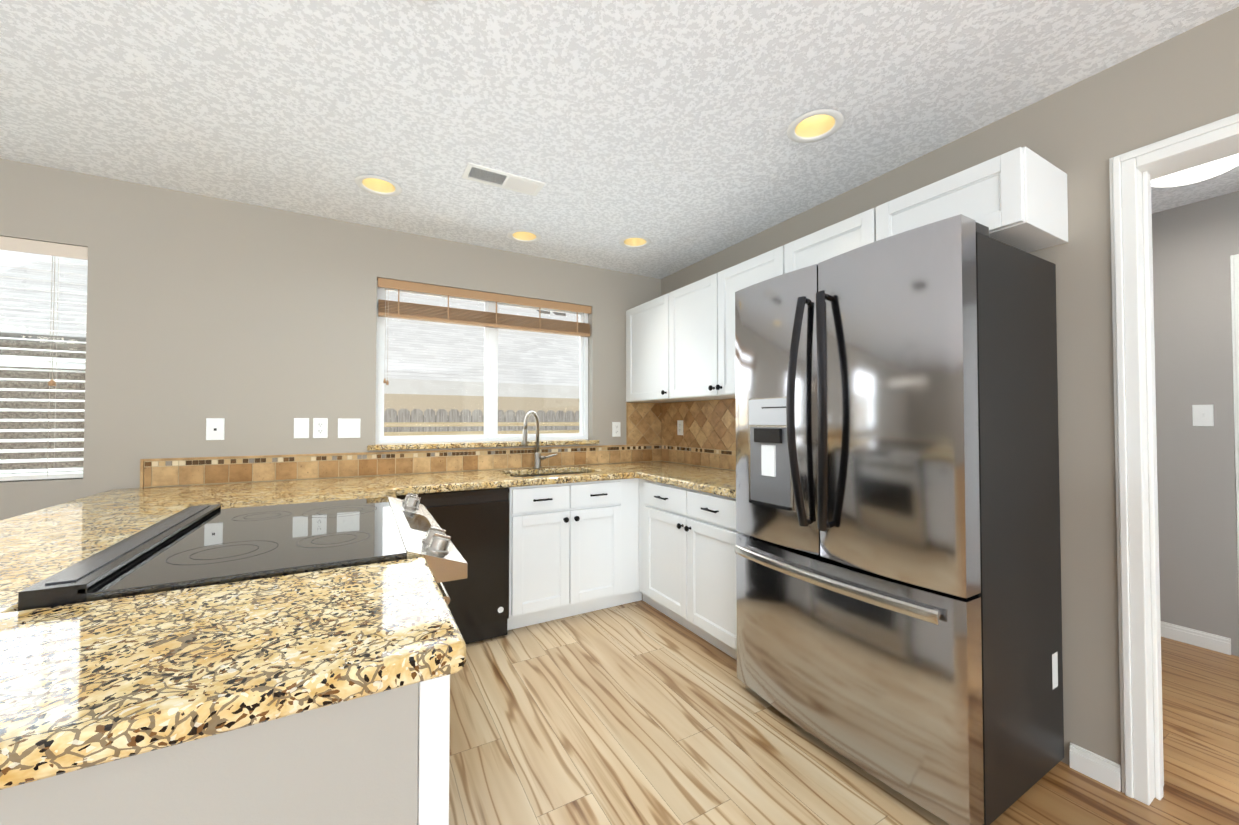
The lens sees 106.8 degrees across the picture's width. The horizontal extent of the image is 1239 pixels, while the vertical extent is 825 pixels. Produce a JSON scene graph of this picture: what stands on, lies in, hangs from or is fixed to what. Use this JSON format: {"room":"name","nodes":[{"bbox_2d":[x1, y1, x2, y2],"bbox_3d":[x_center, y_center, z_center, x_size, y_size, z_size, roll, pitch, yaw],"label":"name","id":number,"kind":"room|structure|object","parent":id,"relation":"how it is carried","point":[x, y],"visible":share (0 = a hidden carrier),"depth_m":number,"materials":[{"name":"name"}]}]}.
{"room":"kitchen","nodes":[
{"label":"kitchen","id":0,"kind":"room"},
{"bbox_2d":[0,158,660,519],"bbox_3d":[-2.557,0.055,2.331,6.870,2.440,0.130,1,-1,-29],"label":"wall","id":1,"kind":"structure","parent":0,"point":[255,326],"depth_m":2.52,"materials":[{"name":"paint"}]},
{"bbox_2d":[0,250,87,480],"bbox_3d":[-3.102,-0.248,2.072,1.038,1.133,0.050,1,-1,-29],"label":"window","id":2,"kind":"structure","parent":1,"relation":"in","point":[39,364],"depth_m":2.24,"materials":[{"name":"white plastic"}]},
{"bbox_2d":[0,236,87,480],"bbox_3d":[-3.069,-0.251,2.014,1.032,1.127,0.071,1,-1,-29],"label":"window blind","id":3,"kind":"object","parent":2,"relation":"attached to","point":[40,247],"visible":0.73,"depth_m":2.19,"materials":[{"name":"beige plastic"}]},
{"bbox_2d":[206,418,224,439],"bbox_3d":[-2.169,0.089,2.468,0.075,0.117,0.007,1,-1,-29],"label":"electrical outlet plate","id":4,"kind":"object","parent":1,"relation":"attached to","point":[215,427],"depth_m":2.47,"materials":[{"name":"white plastic"}]},
{"bbox_2d":[294,418,308,437],"bbox_3d":[-1.836,0.090,2.656,0.072,0.117,0.008,1,-1,-29],"label":"electrical outlet plate","id":5,"kind":"object","parent":1,"relation":"attached to","point":[301,425],"depth_m":2.65,"materials":[{"name":"white plastic"}]},
{"bbox_2d":[313,418,327,437],"bbox_3d":[-1.756,0.091,2.701,0.072,0.117,0.008,1,-1,-29],"label":"electrical outlet plate","id":6,"kind":"object","parent":1,"relation":"attached to","point":[320,425],"depth_m":2.70,"materials":[{"name":"white plastic"}]},
{"bbox_2d":[338,418,360,437],"bbox_3d":[-1.627,0.094,2.769,0.117,0.117,0.016,1,-1,-29],"label":"electrical outlet plate","id":7,"kind":"object","parent":1,"relation":"attached to","point":[347,428],"depth_m":2.77,"materials":[{"name":"white plastic"}]},
{"bbox_2d":[140,402,661,487],"bbox_3d":[-1.030,0.150,3.106,3.186,0.487,0.011,1,-1,-29],"label":"backsplash","id":8,"kind":"structure","parent":1,"relation":"attached to","point":[643,434],"depth_m":2.89,"materials":[{"name":"beige tile"}]},
{"bbox_2d":[375,280,587,443],"bbox_3d":[-0.911,-0.315,3.308,1.488,1.043,0.064,1,-1,-29],"label":"window","id":9,"kind":"structure","parent":1,"relation":"in","point":[490,380],"depth_m":3.28,"materials":[{"name":"white plastic"}]},
{"bbox_2d":[378,278,590,384],"bbox_3d":[-0.878,-0.501,3.254,1.482,0.670,0.062,1,-1,-29],"label":"window blind","id":10,"kind":"object","parent":9,"relation":"attached to","point":[410,311],"visible":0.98,"depth_m":3.18,"materials":[{"name":"brown wood"}]},
{"bbox_2d":[367,440,598,449],"bbox_3d":[-0.865,0.224,3.217,1.580,0.034,0.088,1,-1,-29],"label":"window sill","id":11,"kind":"structure","parent":1,"relation":"attached to","point":[458,445],"depth_m":3.10,"materials":[{"name":"beige stone"}]},
{"bbox_2d":[612,422,620,436],"bbox_3d":[-0.024,0.135,3.675,0.072,0.117,0.008,1,-1,-29],"label":"electrical outlet plate","id":12,"kind":"object","parent":1,"relation":"attached to","point":[615,425],"depth_m":3.67,"materials":[{"name":"white plastic"}]},
{"bbox_2d":[0,0,1238,278],"bbox_3d":[0.413,-1.299,-1.097,8.660,0.140,9.060,1,-1,-29],"label":"ceiling","id":13,"kind":"structure","parent":0,"point":[662,124],"depth_m":1.72,"materials":[{"name":"white paint"}]},
{"bbox_2d":[355,175,401,196],"bbox_3d":[-1.234,-1.213,2.359,0.215,0.108,0.215,0,-1,16],"label":"recessed light","id":14,"kind":"object","parent":13,"relation":"in","point":[377,185],"depth_m":2.40,"materials":[{"name":"white"}]},
{"bbox_2d":[462,162,545,195],"bbox_3d":[-0.577,-1.162,2.303,0.380,0.007,0.150,1,-1,-29],"label":"ceiling vent","id":15,"kind":"object","parent":13,"relation":"in","point":[497,178],"visible":1,"depth_m":2.29,"materials":[{"name":"white"}]},
{"bbox_2d":[507,229,540,242],"bbox_3d":[-0.620,-1.201,3.002,0.215,0.108,0.215,0,-1,16],"label":"recessed light","id":16,"kind":"object","parent":13,"relation":"in","point":[523,236],"depth_m":3.05,"materials":[{"name":"white"}]},
{"bbox_2d":[619,236,650,247],"bbox_3d":[0.105,-1.199,3.100,0.215,0.108,0.215,0,-1,16],"label":"recessed light","id":17,"kind":"object","parent":13,"relation":"in","point":[630,241],"depth_m":3.15,"materials":[{"name":"white"}]},
{"bbox_2d":[787,109,843,142],"bbox_3d":[0.800,-1.221,1.885,0.215,0.108,0.215,0,-1,16],"label":"recessed light","id":18,"kind":"object","parent":13,"relation":"in","point":[815,125],"depth_m":1.93,"materials":[{"name":"white"}]},
{"bbox_2d":[1151,154,1238,186],"bbox_3d":[2.659,-1.124,2.126,0.350,0.089,0.350,1,-1,-29],"label":"light","id":19,"kind":"object","parent":13,"relation":"attached to","point":[1199,173],"visible":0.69,"depth_m":2.09,"materials":[{"name":"white"}]},
{"bbox_2d":[449,600,1238,824],"bbox_3d":[0.413,1.271,-1.145,8.660,0.120,9.060,1,-1,-29],"label":"floor","id":20,"kind":"structure","parent":0,"point":[641,712],"depth_m":1.73,"materials":[{"name":"laminate"}]},
{"bbox_2d":[0,675,449,824],"bbox_3d":[-1.211,0.835,1.572,0.866,0.850,2.484,1,-1,-29],"label":"base cabinet","id":21,"kind":"object","parent":20,"relation":"on","point":[380,758],"visible":0.27,"depth_m":0.60,"materials":[{"name":"white"}]},
{"bbox_2d":[0,511,179,598],"bbox_3d":[-1.507,0.377,1.040,0.540,0.042,1.860,1,-1,-29],"label":"countertop","id":22,"kind":"structure","parent":21,"relation":"on","point":[30,553],"depth_m":1.27,"materials":[{"name":"stone"}]},
{"bbox_2d":[0,557,465,789],"bbox_3d":[-0.653,0.372,0.762,0.675,0.042,0.538,1,-1,-29],"label":"countertop","id":23,"kind":"structure","parent":21,"relation":"on","point":[90,683],"depth_m":0.66,"materials":[{"name":"stone"}]},
{"bbox_2d":[18,493,466,610],"bbox_3d":[-0.972,0.793,1.422,0.779,0.930,0.955,1,-1,-29],"label":"range","id":24,"kind":"object","parent":20,"relation":"on","point":[198,546],"visible":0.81,"depth_m":1.18,"materials":[{"name":"black glass"}]},
{"bbox_2d":[396,488,508,643],"bbox_3d":[-1.031,0.856,2.725,0.592,0.845,0.593,1,-1,-29],"label":"dishwasher","id":25,"kind":"object","parent":20,"relation":"on","point":[474,524],"visible":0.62,"depth_m":2.53,"materials":[{"name":"black metal"}]},
{"bbox_2d":[507,473,622,629],"bbox_3d":[-0.456,0.862,3.067,0.728,0.850,0.618,1,-1,-29],"label":"base cabinet","id":26,"kind":"object","parent":20,"relation":"on","point":[573,549],"depth_m":2.79,"materials":[{"name":"white wood"}]},
{"bbox_2d":[0,411,732,522],"bbox_3d":[-0.826,0.310,2.633,3.288,0.664,1.028,1,-1,-29],"label":"countertop","id":27,"kind":"structure","parent":26,"relation":"on","point":[129,501],"depth_m":2.36,"materials":[{"name":"stone"}]},
{"bbox_2d":[521,411,556,468],"bbox_3d":[-0.567,0.192,3.208,0.287,0.406,0.195,1,-1,-29],"label":"faucet","id":28,"kind":"object","parent":27,"relation":"on","point":[537,456],"depth_m":3.26,"materials":[{"name":"silver metal"}]},
{"bbox_2d":[514,473,576,476],"bbox_3d":[-0.457,0.543,3.067,0.624,0.214,0.394,1,-1,-29],"label":"sink basin","id":29,"kind":"object","parent":27,"relation":"in","point":[515,474],"depth_m":3.21,"materials":[{"name":"silver metal"}]},
{"bbox_2d":[623,478,641,603],"bbox_3d":[-0.104,0.866,3.265,0.201,0.850,0.618,1,-1,-29],"label":"base cabinet","id":30,"kind":"object","parent":20,"relation":"on","point":[631,593],"depth_m":3.03,"materials":[{"name":"white wood"}]},
{"bbox_2d":[639,479,740,659],"bbox_3d":[0.592,0.857,2.789,0.654,0.850,1.079,1,-1,-29],"label":"base cabinet","id":31,"kind":"object","parent":20,"relation":"on","point":[687,561],"visible":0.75,"depth_m":2.55,"materials":[{"name":"white wood"}]},
{"bbox_2d":[668,471,735,498],"bbox_3d":[0.625,0.408,2.749,0.644,0.042,0.970,1,-1,-29],"label":"countertop","id":32,"kind":"structure","parent":31,"relation":"on","point":[722,483],"depth_m":2.56,"materials":[{"name":"stone"}]},
{"bbox_2d":[734,214,1063,824],"bbox_3d":[1.025,0.347,1.873,0.750,1.838,0.935,1,-1,-29],"label":"refrigerator","id":33,"kind":"object","parent":20,"relation":"on","point":[897,549],"visible":1,"depth_m":1.52,"materials":[{"name":"silver metal"}]},
{"bbox_2d":[661,7,1238,790],"bbox_3d":[2.602,0.012,0.036,0.130,2.440,8.930,1,-1,-29],"label":"wall","id":34,"kind":"structure","parent":0,"point":[1081,133],"depth_m":1.61,"materials":[{"name":"paint"}]},
{"bbox_2d":[626,296,666,402],"bbox_3d":[0.362,-0.459,3.519,0.364,0.740,0.675,1,-1,-29],"label":"upper cabinet","id":35,"kind":"object","parent":34,"relation":"attached to","point":[643,321],"depth_m":3.47,"materials":[{"name":"white wood"}]},
{"bbox_2d":[661,399,735,470],"bbox_3d":[0.748,0.151,3.186,0.007,0.487,1.594,1,-1,-29],"label":"backsplash","id":36,"kind":"structure","parent":34,"relation":"attached to","point":[707,438],"depth_m":3.42,"materials":[{"name":"beige tile"}]},
{"bbox_2d":[677,420,682,434],"bbox_3d":[0.481,0.121,3.646,0.008,0.117,0.072,1,-1,-29],"label":"electrical outlet plate","id":37,"kind":"object","parent":36,"relation":"attached to","point":[679,427],"visible":1,"depth_m":3.64,"materials":[{"name":"white plastic"}]},
{"bbox_2d":[662,246,785,401],"bbox_3d":[0.729,-0.471,2.868,0.364,0.740,1.058,1,-1,-29],"label":"upper cabinet","id":38,"kind":"object","parent":34,"relation":"attached to","point":[680,344],"depth_m":2.86,"materials":[{"name":"white wood"}]},
{"bbox_2d":[782,216,853,272],"bbox_3d":[1.118,-0.728,2.180,0.364,0.250,0.531,1,-1,-29],"label":"upper cabinet","id":39,"kind":"object","parent":34,"relation":"attached to","point":[836,239],"depth_m":2.14,"materials":[{"name":"white wood"}]},
{"bbox_2d":[854,146,1067,252],"bbox_3d":[1.325,-0.735,1.812,0.364,0.250,0.552,1,-1,-29],"label":"upper cabinet","id":40,"kind":"object","parent":34,"relation":"attached to","point":[1021,197],"depth_m":1.60,"materials":[{"name":"white wood"}]},
{"bbox_2d":[1109,113,1238,804],"bbox_3d":[1.994,0.183,1.124,0.177,2.138,1.082,1,-1,-29],"label":"trim","id":41,"kind":"structure","parent":34,"relation":"attached to","point":[1134,173],"depth_m":1.51,"materials":[{"name":"white wood"}]},
{"bbox_2d":[1152,191,1238,656],"bbox_3d":[4.130,0.029,0.970,0.130,2.440,9.060,1,-1,-29],"label":"wall","id":42,"kind":"structure","parent":0,"point":[1195,246],"depth_m":2.53,"materials":[{"name":"paint"}]},
{"bbox_2d":[1161,621,1230,654],"bbox_3d":[2.809,1.247,3.148,0.013,0.085,1.670,1,-1,-29],"label":"baseboard","id":43,"kind":"structure","parent":42,"relation":"attached to","point":[1198,638],"depth_m":2.52,"materials":[{"name":"white wood"}]},
{"bbox_2d":[1192,405,1213,425],"bbox_3d":[3.180,0.016,2.507,0.016,0.117,0.072,1,-1,-29],"label":"light switch","id":44,"kind":"object","parent":42,"relation":"attached to","point":[1202,415],"visible":1,"depth_m":2.51,"materials":[{"name":"white plastic"}]},
{"bbox_2d":[1230,254,1238,595],"bbox_3d":[3.530,0.215,2.015,0.148,2.107,0.989,1,-1,-29],"label":"door frame","id":45,"kind":"structure","parent":42,"relation":"attached to","point":[1234,265],"depth_m":2.41,"materials":[{"name":"white wood"}]},
{"label":"outside","id":46,"kind":"structure","parent":0,"visible":0},
{"bbox_3d":[-5.462,1.964,12.550,21.000,0.100,20.550,1,-1,-29],"label":"ground","id":47,"kind":"structure","parent":46,"visible":0},
{"bbox_2d":[0,332,85,473],"bbox_3d":[-4.784,0.588,3.059,3.250,2.300,0.240,1,-1,-29],"label":"wall","id":48,"kind":"structure","parent":47,"relation":"on","point":[34,394],"depth_m":3.31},
{"bbox_2d":[375,409,584,444],"bbox_3d":[-1.227,0.881,6.062,7.000,1.825,0.105,1,-1,-29],"label":"fence","id":49,"kind":"object","parent":47,"relation":"on","point":[447,419],"depth_m":5.70,"materials":[{"name":"grey wood"}]},
{"bbox_2d":[384,378,578,415],"bbox_3d":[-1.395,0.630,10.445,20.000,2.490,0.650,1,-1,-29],"label":"house","id":50,"kind":"structure","parent":47,"relation":"on","point":[476,388],"depth_m":9.49,"materials":[{"name":"beige"}]},
{"bbox_2d":[0,256,578,385],"bbox_3d":[-4.038,-3.385,15.217,20.000,5.765,11.470,1,-1,-29],"label":"sky","id":51,"kind":"structure","parent":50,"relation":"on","point":[449,354],"depth_m":10.12,"materials":[{"name":"white"}]}
]}

